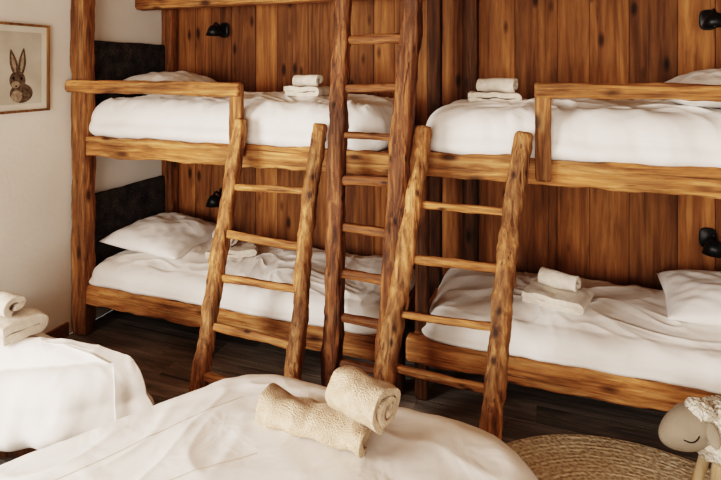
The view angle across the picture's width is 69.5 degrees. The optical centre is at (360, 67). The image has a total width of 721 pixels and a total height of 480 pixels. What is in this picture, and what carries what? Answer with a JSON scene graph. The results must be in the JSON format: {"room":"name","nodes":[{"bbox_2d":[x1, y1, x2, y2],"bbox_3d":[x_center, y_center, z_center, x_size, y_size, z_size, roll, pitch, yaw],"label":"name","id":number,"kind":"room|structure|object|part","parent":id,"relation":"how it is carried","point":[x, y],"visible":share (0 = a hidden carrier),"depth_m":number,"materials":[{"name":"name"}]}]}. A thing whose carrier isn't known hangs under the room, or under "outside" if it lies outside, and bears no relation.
{"room":"bunk bedroom","nodes":[
{"label":"bunk bedroom","id":0,"kind":"room"},
{"bbox_2d":[0,0,161,333],"bbox_3d":[-2.638,0.425,1.608,0.150,2.650,6.060,0,0,20],"label":"wall","id":1,"kind":"structure","parent":0,"point":[36,151],"depth_m":3.29,"materials":[{"name":"white paint"}]},
{"bbox_2d":[0,22,49,113],"bbox_3d":[-2.023,0.000,3.077,0.020,0.530,0.400,0,0,20],"label":"print","id":2,"kind":"object","parent":1,"relation":"attached to","point":[24,48],"visible":1,"depth_m":3.11,"materials":[{"name":"beige paper"}]},
{"bbox_2d":[45,322,68,338],"bbox_3d":[-2.744,1.705,1.062,0.018,0.090,4.960,0,0,20],"label":"baseboard","id":3,"kind":"structure","parent":1,"relation":"attached to","point":[62,331],"depth_m":3.34,"materials":[{"name":"brown wood"}]},
{"bbox_2d":[135,0,360,10],"bbox_3d":[0.296,-0.506,3.291,4.250,0.129,0.108,0,0,20],"label":"beam","id":4,"kind":"structure","parent":1,"relation":"attached to","point":[143,5],"depth_m":3.76,"materials":[{"name":"brown wood"}]},
{"bbox_2d":[205,240,257,258],"bbox_3d":[-0.862,1.219,3.516,0.334,0.059,0.249,0,0,-10],"label":"folded towel","id":5,"kind":"object","parent":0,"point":[240,249],"depth_m":3.43,"materials":[{"name":"white fabric"}]},
{"bbox_2d":[284,86,329,96],"bbox_3d":[-0.328,0.145,3.248,0.243,0.072,0.224,0,0,20],"label":"folded towel","id":6,"kind":"object","parent":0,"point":[300,91],"depth_m":3.16,"materials":[{"name":"white fabric"}]},
{"bbox_2d":[255,383,371,457],"bbox_3d":[-0.152,1.115,1.654,0.401,0.096,0.147,0,0,26],"label":"rolled towel","id":7,"kind":"object","parent":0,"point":[277,408],"depth_m":1.61,"materials":[{"name":"beige fabric"}]},
{"bbox_2d":[0,310,710,468],"bbox_3d":[0.077,1.800,0.588,5.650,0.100,5.960,0,0,20],"label":"floor","id":8,"kind":"structure","parent":0,"point":[164,351],"depth_m":2.87,"materials":[{"name":"brown wood"}]},
{"bbox_2d":[0,332,153,457],"bbox_3d":[-1.575,1.474,2.268,1.351,0.552,0.908,0,0,20],"label":"bed","id":9,"kind":"object","parent":8,"relation":"on","point":[53,390],"visible":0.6,"depth_m":2.17,"materials":[{"name":"fabric"}]},
{"bbox_2d":[0,290,48,346],"bbox_3d":[-1.637,1.117,2.411,0.319,0.193,0.199,0,0,29],"label":"towel set","id":10,"kind":"object","parent":9,"relation":"on","point":[18,322],"visible":1,"depth_m":2.34,"materials":[{"name":"white fabric"}]},
{"bbox_2d":[0,290,25,317],"bbox_3d":[-1.675,1.072,2.391,0.267,0.102,0.105,0,0,24],"label":"rolled towel","id":11,"kind":"object","parent":10,"relation":"on","point":[11,304],"depth_m":2.35,"materials":[{"name":"white fabric"}]},
{"bbox_2d":[65,0,414,393],"bbox_3d":[-0.711,0.425,3.476,2.243,2.650,1.003,0,0,20],"label":"bunk bed","id":12,"kind":"object","parent":8,"relation":"on","point":[185,122],"visible":0.64,"depth_m":3.24,"materials":[{"name":"brown wood"}]},
{"bbox_3d":[-1.837,0.425,3.445,0.136,2.650,0.111,0,0,20],"label":"post","id":13,"kind":"part","parent":12,"relation":"part of","materials":[{"name":"brown wood"}]},
{"bbox_3d":[-1.725,0.132,3.873,0.052,0.646,0.740,0,0,20],"label":"headboard","id":14,"kind":"part","parent":12,"relation":"part of","materials":[{"name":"fabric"}]},
{"bbox_3d":[-1.723,1.149,3.883,0.051,0.567,0.720,0,0,20],"label":"headboard","id":15,"kind":"part","parent":12,"relation":"part of","materials":[{"name":"fabric"}]},
{"bbox_3d":[-1.302,0.123,3.186,1.300,0.094,0.057,0,0,19],"label":"guard rail","id":16,"kind":"part","parent":12,"relation":"part of","materials":[{"name":"brown wood"}]},
{"bbox_2d":[98,212,216,259],"bbox_3d":[-1.397,1.185,3.767,0.617,0.195,0.660,0,0,16],"label":"pillow","id":17,"kind":"object","parent":12,"relation":"on","point":[168,235],"visible":0.97,"depth_m":3.58,"materials":[{"name":"fabric"}]},
{"bbox_2d":[124,71,216,94],"bbox_3d":[-1.365,0.113,3.798,0.549,0.187,0.620,0,0,22],"label":"pillow","id":18,"kind":"object","parent":12,"relation":"on","point":[178,75],"visible":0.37,"depth_m":3.63,"materials":[{"name":"fabric"}]},
{"bbox_2d":[205,230,257,258],"bbox_3d":[-0.863,1.178,3.519,0.335,0.142,0.253,0,0,-10],"label":"towel set","id":19,"kind":"object","parent":12,"relation":"on","point":[238,249],"visible":0.42,"depth_m":3.43,"materials":[{"name":"white fabric"}]},
{"bbox_2d":[212,230,237,247],"bbox_3d":[-0.921,1.152,3.528,0.095,0.091,0.205,0,0,-43],"label":"rolled towel","id":20,"kind":"object","parent":19,"relation":"on","point":[233,243],"depth_m":3.47,"materials":[{"name":"white fabric"}]},
{"bbox_3d":[-0.865,1.484,3.101,2.190,0.148,0.080,0,0,20],"label":"rail","id":21,"kind":"part","parent":12,"relation":"part of","materials":[{"name":"brown wood"}]},
{"bbox_3d":[-0.715,0.297,2.998,0.083,0.425,0.046,0,0,20],"label":"guard post","id":22,"kind":"part","parent":12,"relation":"part of","materials":[{"name":"brown wood"}]},
{"bbox_3d":[-0.865,0.508,3.101,2.190,0.148,0.083,0,0,20],"label":"rail","id":23,"kind":"part","parent":12,"relation":"part of","materials":[{"name":"brown wood"}]},
{"bbox_2d":[89,91,414,151],"bbox_3d":[-0.718,0.304,3.482,2.096,0.307,0.894,0,0,20],"label":"duvet","id":24,"kind":"object","parent":12,"relation":"on","point":[276,122],"depth_m":3.12,"materials":[{"name":"fabric"}]},
{"bbox_2d":[89,238,414,334],"bbox_3d":[-0.718,1.329,3.477,2.094,0.206,0.902,0,0,20],"label":"duvet","id":25,"kind":"object","parent":12,"relation":"on","point":[115,271],"depth_m":3.22,"materials":[{"name":"fabric"}]},
{"bbox_2d":[284,75,329,96],"bbox_3d":[-0.328,0.111,3.248,0.243,0.139,0.224,0,0,20],"label":"towel set","id":26,"kind":"object","parent":12,"relation":"on","point":[303,85],"visible":0.95,"depth_m":3.18,"materials":[{"name":"white fabric"}]},
{"bbox_2d":[292,75,322,85],"bbox_3d":[-0.330,0.079,3.243,0.186,0.075,0.073,0,0,29],"label":"rolled towel","id":27,"kind":"object","parent":26,"relation":"on","point":[298,80],"depth_m":3.22,"materials":[{"name":"white fabric"}]},
{"bbox_3d":[0.198,1.100,2.817,0.088,1.300,0.086,0,0,20],"label":"post","id":28,"kind":"part","parent":12,"relation":"part of","materials":[{"name":"brown wood"}]},
{"bbox_3d":[0.266,1.481,3.159,0.064,0.130,0.870,0,0,20],"label":"rail","id":29,"kind":"part","parent":12,"relation":"part of","materials":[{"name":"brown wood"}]},
{"bbox_2d":[189,118,327,391],"bbox_3d":[-0.518,1.011,2.661,0.599,1.461,0.502,0,0,20],"label":"wooden ladder","id":30,"kind":"object","parent":8,"relation":"on","point":[201,374],"visible":0.88,"depth_m":2.65,"materials":[{"name":"brown wood"}]},
{"bbox_2d":[0,374,537,479],"bbox_3d":[-0.808,1.434,1.143,2.686,0.631,2.236,0,0,20],"label":"double bed","id":31,"kind":"object","parent":8,"relation":"on","point":[210,432],"visible":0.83,"depth_m":1.57,"materials":[{"name":"fabric"}]},
{"bbox_2d":[255,365,400,457],"bbox_3d":[-0.112,1.053,1.648,0.478,0.220,0.172,0,0,26],"label":"towel set","id":32,"kind":"object","parent":31,"relation":"on","point":[358,403],"visible":1,"depth_m":1.58,"materials":[{"name":"beige fabric"}]},
{"bbox_2d":[325,365,400,434],"bbox_3d":[0.008,1.008,1.595,0.199,0.130,0.144,0,0,42],"label":"rolled towel","id":33,"kind":"object","parent":32,"relation":"on","point":[357,401],"depth_m":1.56,"materials":[{"name":"beige fabric"}]},
{"bbox_2d":[320,0,422,386],"bbox_3d":[0.061,0.470,2.573,0.490,2.549,0.320,0,0,17],"label":"wooden ladder","id":34,"kind":"object","parent":8,"relation":"on","point":[409,39],"visible":0.88,"depth_m":2.54,"materials":[{"name":"brown wood"}]},
{"bbox_2d":[375,125,533,439],"bbox_3d":[0.408,1.012,2.334,0.703,1.466,0.490,0,0,20],"label":"wooden ladder","id":35,"kind":"object","parent":8,"relation":"on","point":[493,389],"visible":0.82,"depth_m":2.32,"materials":[{"name":"brown wood"}]},
{"bbox_2d":[406,82,720,411],"bbox_3d":[1.365,0.900,2.741,2.094,1.700,0.988,0,0,20],"label":"bunk bed","id":36,"kind":"object","parent":8,"relation":"on","point":[625,349],"visible":0.72,"depth_m":2.43,"materials":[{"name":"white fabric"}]},
{"bbox_3d":[0.329,1.100,2.771,0.076,1.300,0.088,0,0,20],"label":"post","id":37,"kind":"part","parent":36,"relation":"part of","materials":[{"name":"brown wood"}]},
{"bbox_3d":[0.435,1.451,3.099,0.064,0.130,0.870,0,0,20],"label":"rail","id":38,"kind":"part","parent":36,"relation":"part of","materials":[{"name":"brown wood"}]},
{"bbox_2d":[468,78,521,101],"bbox_3d":[0.741,0.125,2.870,0.287,0.142,0.209,0,0,15],"label":"towel set","id":39,"kind":"object","parent":36,"relation":"on","point":[493,89],"visible":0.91,"depth_m":2.80,"materials":[{"name":"white fabric"}]},
{"bbox_2d":[476,78,517,92],"bbox_3d":[0.750,0.095,2.858,0.213,0.082,0.087,0,0,34],"label":"rolled towel","id":40,"kind":"object","parent":39,"relation":"on","point":[502,85],"depth_m":2.82,"materials":[{"name":"white fabric"}]},
{"bbox_3d":[0.857,0.302,2.439,0.076,0.455,0.048,0,0,20],"label":"guard post","id":41,"kind":"part","parent":36,"relation":"part of","materials":[{"name":"brown wood"}]},
{"bbox_2d":[521,267,593,315],"bbox_3d":[1.027,1.143,2.707,0.306,0.154,0.231,0,0,36],"label":"towel set","id":42,"kind":"object","parent":36,"relation":"on","point":[555,290],"visible":1,"depth_m":2.67,"materials":[{"name":"white fabric"}]},
{"bbox_2d":[538,267,580,292],"bbox_3d":[1.039,1.109,2.721,0.197,0.087,0.096,0,0,43],"label":"rolled towel","id":43,"kind":"object","parent":42,"relation":"on","point":[549,280],"depth_m":2.70,"materials":[{"name":"white fabric"}]},
{"bbox_3d":[1.207,1.453,2.362,2.050,0.146,0.076,0,0,20],"label":"rail","id":44,"kind":"part","parent":36,"relation":"part of","materials":[{"name":"brown wood"}]},
{"bbox_2d":[422,268,720,393],"bbox_3d":[1.350,1.300,2.741,1.963,0.204,0.904,0,0,20],"label":"duvet","id":45,"kind":"object","parent":36,"relation":"on","point":[625,334],"depth_m":2.49,"materials":[{"name":"fabric"}]},
{"bbox_3d":[1.207,0.489,2.361,2.050,0.149,0.079,0,0,20],"label":"rail","id":46,"kind":"part","parent":36,"relation":"part of","materials":[{"name":"brown wood"}]},
{"bbox_2d":[426,98,720,167],"bbox_3d":[1.352,0.300,2.746,1.961,0.293,0.897,0,0,20],"label":"duvet","id":47,"kind":"object","parent":36,"relation":"on","point":[585,132],"depth_m":2.43,"materials":[{"name":"fabric"}]},
{"bbox_3d":[1.492,0.104,2.206,1.430,0.082,0.062,0,0,20],"label":"guard rail","id":48,"kind":"part","parent":36,"relation":"part of","materials":[{"name":"brown wood"}]},
{"bbox_2d":[657,270,720,326],"bbox_3d":[1.895,1.156,2.637,0.638,0.177,0.620,0,0,25],"label":"pillow","id":49,"kind":"object","parent":36,"relation":"on","point":[692,296],"visible":1,"depth_m":2.58,"materials":[{"name":"fabric"}]},
{"bbox_2d":[660,68,720,107],"bbox_3d":[1.853,0.090,2.610,0.597,0.215,0.680,0,0,17],"label":"pillow","id":50,"kind":"object","parent":36,"relation":"on","point":[708,76],"visible":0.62,"depth_m":2.48,"materials":[{"name":"fabric"}]},
{"bbox_2d":[505,434,710,479],"bbox_3d":[0.980,1.744,1.679,1.600,0.011,1.600,0,0,-24],"label":"round jute rug","id":51,"kind":"object","parent":8,"relation":"on","point":[552,456],"visible":0.78,"depth_m":2.31,"materials":[{"name":"beige wicker"}]},
{"bbox_2d":[658,395,720,479],"bbox_3d":[1.434,1.501,1.974,0.570,0.477,0.319,0,0,20],"label":"stool","id":52,"kind":"object","parent":51,"relation":"on","point":[694,424],"visible":1,"depth_m":1.94,"materials":[{"name":"fabric"}]},
{"bbox_2d":[178,0,720,310],"bbox_3d":[1.090,0.425,3.434,5.650,2.650,0.118,0,0,20],"label":"wall","id":53,"kind":"structure","parent":0,"point":[614,237],"depth_m":3.40,"materials":[{"name":"brown wood"}]},
{"bbox_2d":[161,9,177,212],"bbox_3d":[-1.561,0.425,4.261,0.106,2.650,0.104,0,0,20],"label":"trim","id":54,"kind":"structure","parent":53,"relation":"attached to","point":[169,17],"depth_m":4.21,"materials":[{"name":"brown wood"}]},
{"bbox_2d":[206,187,222,207],"bbox_3d":[-1.117,1.010,4.048,0.124,0.119,0.202,0,0,20],"label":"wall lamp","id":55,"kind":"object","parent":53,"relation":"attached to","point":[213,201],"visible":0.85,"depth_m":3.98,"materials":[{"name":"black metal"}]},
{"bbox_3d":[-1.130,1.020,4.011,0.124,0.080,0.124,0,0,20],"label":"lamp shade","id":56,"kind":"part","parent":55,"relation":"part of","materials":[{"name":"black metal"}]},
{"bbox_2d":[206,22,228,37],"bbox_3d":[-1.117,-0.300,4.048,0.124,0.119,0.202,0,0,20],"label":"wall lamp","id":57,"kind":"object","parent":53,"relation":"attached to","point":[222,30],"visible":1,"depth_m":4.04,"materials":[{"name":"black metal"}]},
{"bbox_3d":[-1.130,-0.290,4.011,0.124,0.080,0.124,0,0,20],"label":"lamp shade","id":58,"kind":"part","parent":57,"relation":"part of","materials":[{"name":"black metal"}]},
{"bbox_3d":[-1.086,-0.300,4.135,0.090,0.119,0.018,0,0,20],"label":"plate","id":59,"kind":"part","parent":57,"relation":"part of","materials":[{"name":"black metal"}]},
{"bbox_2d":[427,0,442,297],"bbox_3d":[0.474,0.425,3.333,0.098,2.650,0.095,0,0,20],"label":"trim","id":60,"kind":"structure","parent":53,"relation":"attached to","point":[434,7],"depth_m":3.29,"materials":[{"name":"brown wood"}]},
{"bbox_2d":[462,0,478,260],"bbox_3d":[0.732,0.425,3.457,0.108,2.650,0.108,0,0,20],"label":"trim","id":61,"kind":"structure","parent":53,"relation":"attached to","point":[470,24],"depth_m":3.41,"materials":[{"name":"brown wood"}]},
{"bbox_2d":[699,8,720,29],"bbox_3d":[1.992,-0.280,2.941,0.124,0.119,0.202,0,0,20],"label":"wall lamp","id":62,"kind":"object","parent":53,"relation":"attached to","point":[708,19],"visible":1,"depth_m":2.90,"materials":[{"name":"black metal"}]},
{"bbox_3d":[2.023,-0.280,3.028,0.090,0.119,0.018,0,0,20],"label":"plate","id":63,"kind":"part","parent":62,"relation":"part of","materials":[{"name":"black metal"}]},
{"bbox_3d":[1.979,-0.270,2.904,0.124,0.080,0.124,0,0,20],"label":"lamp shade","id":64,"kind":"part","parent":62,"relation":"part of","materials":[{"name":"black metal"}]},
{"bbox_2d":[699,227,720,257],"bbox_3d":[1.992,0.990,2.941,0.124,0.119,0.202,0,0,20],"label":"wall lamp","id":65,"kind":"object","parent":53,"relation":"attached to","point":[708,240],"visible":1,"depth_m":2.91,"materials":[{"name":"black metal"}]},
{"bbox_3d":[2.023,0.990,3.028,0.090,0.119,0.018,0,0,20],"label":"plate","id":66,"kind":"part","parent":65,"relation":"part of","materials":[{"name":"black metal"}]},
{"bbox_3d":[1.979,1.000,2.904,0.124,0.080,0.124,0,0,20],"label":"lamp shade","id":67,"kind":"part","parent":65,"relation":"part of","materials":[{"name":"black metal"}]},
{"bbox_3d":[1.999,0.965,2.960,0.015,0.062,0.130,0,0,20],"label":"arm","id":68,"kind":"part","parent":65,"relation":"part of","materials":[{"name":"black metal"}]},
{"bbox_2d":[468,91,521,101],"bbox_3d":[0.741,0.162,2.870,0.287,0.067,0.209,0,0,15],"label":"folded towel","id":69,"kind":"object","parent":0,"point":[473,96],"depth_m":2.78,"materials":[{"name":"white fabric"}]}
]}

